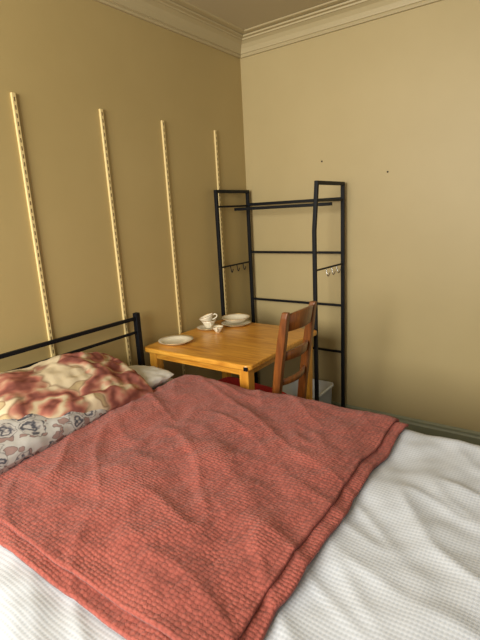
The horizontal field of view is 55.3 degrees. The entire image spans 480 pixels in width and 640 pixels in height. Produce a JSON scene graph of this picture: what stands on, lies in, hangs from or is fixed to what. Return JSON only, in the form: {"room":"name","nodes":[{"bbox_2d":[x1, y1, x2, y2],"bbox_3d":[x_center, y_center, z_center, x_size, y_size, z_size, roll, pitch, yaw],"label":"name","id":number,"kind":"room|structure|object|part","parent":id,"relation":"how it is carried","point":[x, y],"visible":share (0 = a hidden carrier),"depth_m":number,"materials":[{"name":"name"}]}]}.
{"room":"bedroom","nodes":[
{"label":"bedroom","id":0,"kind":"room"},
{"bbox_2d":[0,0,254,382],"bbox_3d":[-1.022,-0.168,1.771,0.100,2.460,3.800,6,16,35],"label":"wall","id":1,"kind":"structure","parent":0,"point":[64,62],"depth_m":2.18,"materials":[{"name":"paint"}]},
{"bbox_2d":[10,92,54,356],"bbox_3d":[-0.834,-0.094,1.952,0.012,1.612,0.018,6,16,35],"label":"track","id":2,"kind":"object","parent":1,"relation":"attached to","point":[12,94],"visible":0.62,"depth_m":1.87,"materials":[{"name":"beige metal"}]},
{"bbox_2d":[99,109,131,365],"bbox_3d":[-0.594,-0.182,2.278,0.012,1.609,0.018,6,16,35],"label":"track","id":3,"kind":"object","parent":1,"relation":"attached to","point":[101,115],"visible":0.8,"depth_m":2.21,"materials":[{"name":"beige metal"}]},
{"bbox_2d":[94,0,243,58],"bbox_3d":[-1.021,-1.293,1.395,0.127,0.102,3.700,6,16,35],"label":"trim","id":4,"kind":"structure","parent":1,"relation":"attached to","point":[181,17],"depth_m":2.42,"materials":[{"name":"paint"}]},
{"bbox_2d":[161,120,185,374],"bbox_3d":[-0.365,-0.267,2.589,0.012,1.606,0.018,6,16,35],"label":"track","id":5,"kind":"object","parent":1,"relation":"attached to","point":[162,121],"visible":0.7,"depth_m":2.53,"materials":[{"name":"beige metal"}]},
{"bbox_2d":[214,130,231,376],"bbox_3d":[-0.107,-0.362,2.939,0.012,1.603,0.018,6,16,35],"label":"track","id":6,"kind":"object","parent":1,"relation":"attached to","point":[215,131],"visible":0.7,"depth_m":2.87,"materials":[{"name":"beige metal"}]},
{"bbox_2d":[185,0,332,29],"bbox_3d":[0.253,-1.261,0.529,3.400,0.100,3.800,6,16,35],"label":"ceiling","id":7,"kind":"structure","parent":0,"point":[245,14],"depth_m":2.43,"materials":[{"name":"paint"}]},
{"bbox_2d":[240,0,479,431],"bbox_3d":[1.432,-0.414,2.248,3.300,2.460,0.100,6,16,35],"label":"wall","id":8,"kind":"structure","parent":0,"point":[398,94],"depth_m":2.62,"materials":[{"name":"paint"}]},
{"bbox_2d":[240,0,441,58],"bbox_3d":[1.304,-1.536,1.888,3.300,0.102,0.127,6,16,35],"label":"trim","id":9,"kind":"structure","parent":8,"relation":"attached to","point":[335,15],"depth_m":2.51,"materials":[{"name":"paint"}]},
{"bbox_2d":[331,401,479,444],"bbox_3d":[1.459,0.716,2.466,3.300,0.160,0.018,6,16,35],"label":"baseboard","id":10,"kind":"structure","parent":8,"relation":"attached to","point":[417,425],"depth_m":2.68,"materials":[{"name":"paint"}]},
{"bbox_3d":[0.388,1.227,1.117,3.400,0.100,3.800,6,16,35],"label":"floor","id":11,"kind":"structure","parent":0,"visible":0},
{"bbox_2d":[144,319,316,399],"bbox_3d":[-0.020,0.467,2.552,0.680,0.760,0.688,6,16,35],"label":"dining table","id":12,"kind":"object","parent":11,"relation":"on","point":[244,350],"visible":0.64,"depth_m":2.33,"materials":[{"name":"brown wood"}]},
{"bbox_3d":[-0.424,0.517,2.492,0.050,0.734,0.050,6,16,35],"label":"leg","id":13,"kind":"part","parent":12,"relation":"part of","materials":[{"name":"brown wood"}]},
{"bbox_2d":[158,334,193,345],"bbox_3d":[-0.340,0.111,2.433,0.190,0.020,0.190,6,16,35],"label":"dinner plate","id":14,"kind":"object","parent":12,"relation":"on","point":[180,339],"visible":1,"depth_m":2.46,"materials":[{"name":"beige ceramic"}]},
{"bbox_2d":[197,324,219,329],"bbox_3d":[-0.182,0.044,2.699,0.146,0.012,0.146,6,16,35],"label":"saucer","id":15,"kind":"object","parent":12,"relation":"on","point":[200,327],"visible":0.53,"depth_m":2.69,"materials":[{"name":"beige ceramic"}]},
{"bbox_2d":[202,318,215,327],"bbox_3d":[-0.180,0.021,2.692,0.098,0.047,0.092,6,16,35],"label":"teacup","id":16,"kind":"object","parent":15,"relation":"on","point":[208,324],"visible":0.69,"depth_m":2.66,"materials":[{"name":"beige ceramic"}]},
{"bbox_2d":[199,313,216,320],"bbox_3d":[-0.192,-0.006,2.683,0.105,0.065,0.091,6,16,35],"label":"teacup","id":17,"kind":"object","parent":16,"relation":"on","point":[208,317],"visible":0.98,"depth_m":2.67,"materials":[{"name":"beige ceramic"}]},
{"bbox_2d":[212,325,223,332],"bbox_3d":[-0.128,0.053,2.599,0.067,0.034,0.076,6,16,35],"label":"teacup","id":18,"kind":"object","parent":12,"relation":"on","point":[217,328],"visible":1,"depth_m":2.59,"materials":[{"name":"beige ceramic"}]},
{"bbox_3d":[-0.085,0.390,2.952,0.050,0.734,0.050,6,16,35],"label":"leg","id":19,"kind":"part","parent":12,"relation":"part of","materials":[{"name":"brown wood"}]},
{"bbox_2d":[221,319,250,326],"bbox_3d":[-0.023,0.020,2.754,0.182,0.016,0.182,6,16,35],"label":"dinner plate","id":20,"kind":"object","parent":12,"relation":"on","point":[225,323],"visible":0.78,"depth_m":2.75,"materials":[{"name":"beige ceramic"}]},
{"bbox_2d":[221,313,249,322],"bbox_3d":[-0.025,-0.005,2.748,0.172,0.032,0.172,6,16,35],"label":"soup bowl","id":21,"kind":"object","parent":20,"relation":"on","point":[237,317],"visible":1,"depth_m":2.78,"materials":[{"name":"beige ceramic"}]},
{"bbox_3d":[0.048,0.570,2.159,0.050,0.734,0.050,6,16,35],"label":"leg","id":22,"kind":"part","parent":12,"relation":"part of","materials":[{"name":"brown wood"}]},
{"bbox_3d":[0.387,0.443,2.619,0.050,0.734,0.050,6,16,35],"label":"leg","id":23,"kind":"part","parent":12,"relation":"part of","materials":[{"name":"brown wood"}]},
{"bbox_2d":[0,312,479,639],"bbox_3d":[-0.075,0.663,1.323,2.031,0.948,1.373,6,16,35],"label":"bed","id":24,"kind":"object","parent":11,"relation":"on","point":[403,563],"visible":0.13,"depth_m":0.99,"materials":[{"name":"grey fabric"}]},
{"bbox_2d":[0,409,108,474],"bbox_3d":[-0.822,0.379,1.609,0.459,0.144,0.666,6,16,35],"label":"bed pillow","id":25,"kind":"object","parent":24,"relation":"on","point":[25,437],"depth_m":1.51,"materials":[{"name":"multicoloured fabric"}]},
{"bbox_2d":[0,352,153,419],"bbox_3d":[-0.690,0.290,1.831,0.395,0.251,0.641,6,16,35],"label":"bed pillow","id":26,"kind":"object","parent":25,"relation":"on","point":[83,382],"depth_m":1.77,"materials":[{"name":"multicoloured fabric"}]},
{"bbox_3d":[-0.913,0.136,1.800,0.017,0.017,1.340,6,16,35],"label":"head rail","id":27,"kind":"part","parent":24,"relation":"part of","materials":[{"name":"black metal"}]},
{"bbox_3d":[-0.909,0.206,1.816,0.013,0.013,1.340,6,16,35],"label":"head rail","id":28,"kind":"part","parent":24,"relation":"part of","materials":[{"name":"black metal"}]},
{"bbox_3d":[-0.501,0.425,2.429,0.027,0.950,0.027,6,16,35],"label":"head post","id":29,"kind":"part","parent":24,"relation":"part of","materials":[{"name":"black metal"}]},
{"bbox_2d":[129,365,173,388],"bbox_3d":[-0.542,0.294,2.028,0.260,0.076,0.500,6,16,35],"label":"bed pillow","id":30,"kind":"object","parent":24,"relation":"on","point":[154,376],"depth_m":2.10,"materials":[{"name":"white fabric"}]},
{"bbox_2d":[0,375,408,639],"bbox_3d":[-0.149,0.427,1.466,1.076,0.064,1.138,6,16,35],"label":"throw blanket","id":31,"kind":"object","parent":24,"relation":"on","point":[195,507],"visible":0.98,"depth_m":1.19,"materials":[{"name":"red fabric"}]},
{"bbox_2d":[218,301,316,398],"bbox_3d":[0.079,0.396,2.298,0.639,1.005,0.359,6,16,35],"label":"dining chair","id":32,"kind":"object","parent":11,"relation":"on","point":[303,317],"visible":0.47,"depth_m":2.00,"materials":[{"name":"brown wood"}]},
{"bbox_2d":[218,377,285,393],"bbox_3d":[0.022,0.385,2.337,0.500,0.085,0.352,6,16,35],"label":"seat cushion","id":33,"kind":"object","parent":32,"relation":"on","point":[231,380],"depth_m":2.38,"materials":[{"name":"red fabric"}]},
{"bbox_3d":[0.182,0.453,2.032,0.111,1.005,0.030,6,16,35],"label":"post","id":34,"kind":"part","parent":32,"relation":"part of","materials":[{"name":"brown wood"}]},
{"bbox_3d":[0.270,-0.013,1.998,0.059,0.087,0.225,6,16,35],"label":"crest rail","id":35,"kind":"part","parent":32,"relation":"part of","materials":[{"name":"brown wood"}]},
{"bbox_3d":[0.327,0.399,2.228,0.111,1.005,0.030,6,16,35],"label":"post","id":36,"kind":"part","parent":32,"relation":"part of","materials":[{"name":"brown wood"}]},
{"bbox_2d":[214,180,344,407],"bbox_3d":[0.271,-0.033,2.869,0.707,1.555,0.355,6,16,35],"label":"clothes rack","id":37,"kind":"object","parent":11,"relation":"on","point":[315,204],"visible":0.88,"depth_m":2.79,"materials":[{"name":"black metal"}]},
{"bbox_3d":[-0.139,-0.652,2.787,0.020,0.250,0.020,6,16,35],"label":"post","id":38,"kind":"part","parent":37,"relation":"part of","materials":[{"name":"black metal"}]},
{"bbox_3d":[-0.099,0.096,2.964,0.020,1.300,0.020,6,16,35],"label":"post","id":39,"kind":"part","parent":37,"relation":"part of","materials":[{"name":"black metal"}]},
{"bbox_3d":[0.089,-0.096,3.199,0.020,1.545,0.020,6,16,35],"label":"post","id":40,"kind":"part","parent":37,"relation":"part of","materials":[{"name":"black metal"}]},
{"bbox_3d":[0.239,-0.676,2.737,0.668,0.018,0.018,6,16,35],"label":"hanging rail","id":41,"kind":"part","parent":37,"relation":"part of","materials":[{"name":"black metal"}]},
{"bbox_3d":[0.324,-0.735,2.849,0.668,0.018,0.018,6,16,35],"label":"cross rail","id":42,"kind":"part","parent":37,"relation":"part of","materials":[{"name":"black metal"}]},
{"bbox_3d":[0.341,-0.432,2.921,0.668,0.014,0.014,6,16,35],"label":"cross rail","id":43,"kind":"part","parent":37,"relation":"part of","materials":[{"name":"black metal"}]},
{"bbox_3d":[0.358,-0.119,2.994,0.668,0.014,0.014,6,16,35],"label":"cross rail","id":44,"kind":"part","parent":37,"relation":"part of","materials":[{"name":"black metal"}]},
{"bbox_3d":[0.397,-0.592,2.409,0.038,0.251,0.020,6,16,35],"label":"post","id":45,"kind":"part","parent":37,"relation":"part of","materials":[{"name":"black metal"}]},
{"bbox_3d":[0.430,0.156,2.591,0.020,1.300,0.020,6,16,35],"label":"post","id":46,"kind":"part","parent":37,"relation":"part of","materials":[{"name":"black metal"}]},
{"bbox_3d":[0.373,0.171,3.063,0.668,0.014,0.014,6,16,35],"label":"cross rail","id":47,"kind":"part","parent":37,"relation":"part of","materials":[{"name":"black metal"}]},
{"bbox_3d":[0.632,-0.034,2.816,0.020,1.545,0.020,6,16,35],"label":"post","id":48,"kind":"part","parent":37,"relation":"part of","materials":[{"name":"black metal"}]},
{"bbox_2d":[282,379,332,403],"bbox_3d":[0.386,0.588,2.864,0.282,0.340,0.371,6,16,35],"label":"plastic storage box","id":49,"kind":"object","parent":11,"relation":"on","point":[325,387],"visible":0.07,"depth_m":2.93,"materials":[{"name":"white"}]}
]}

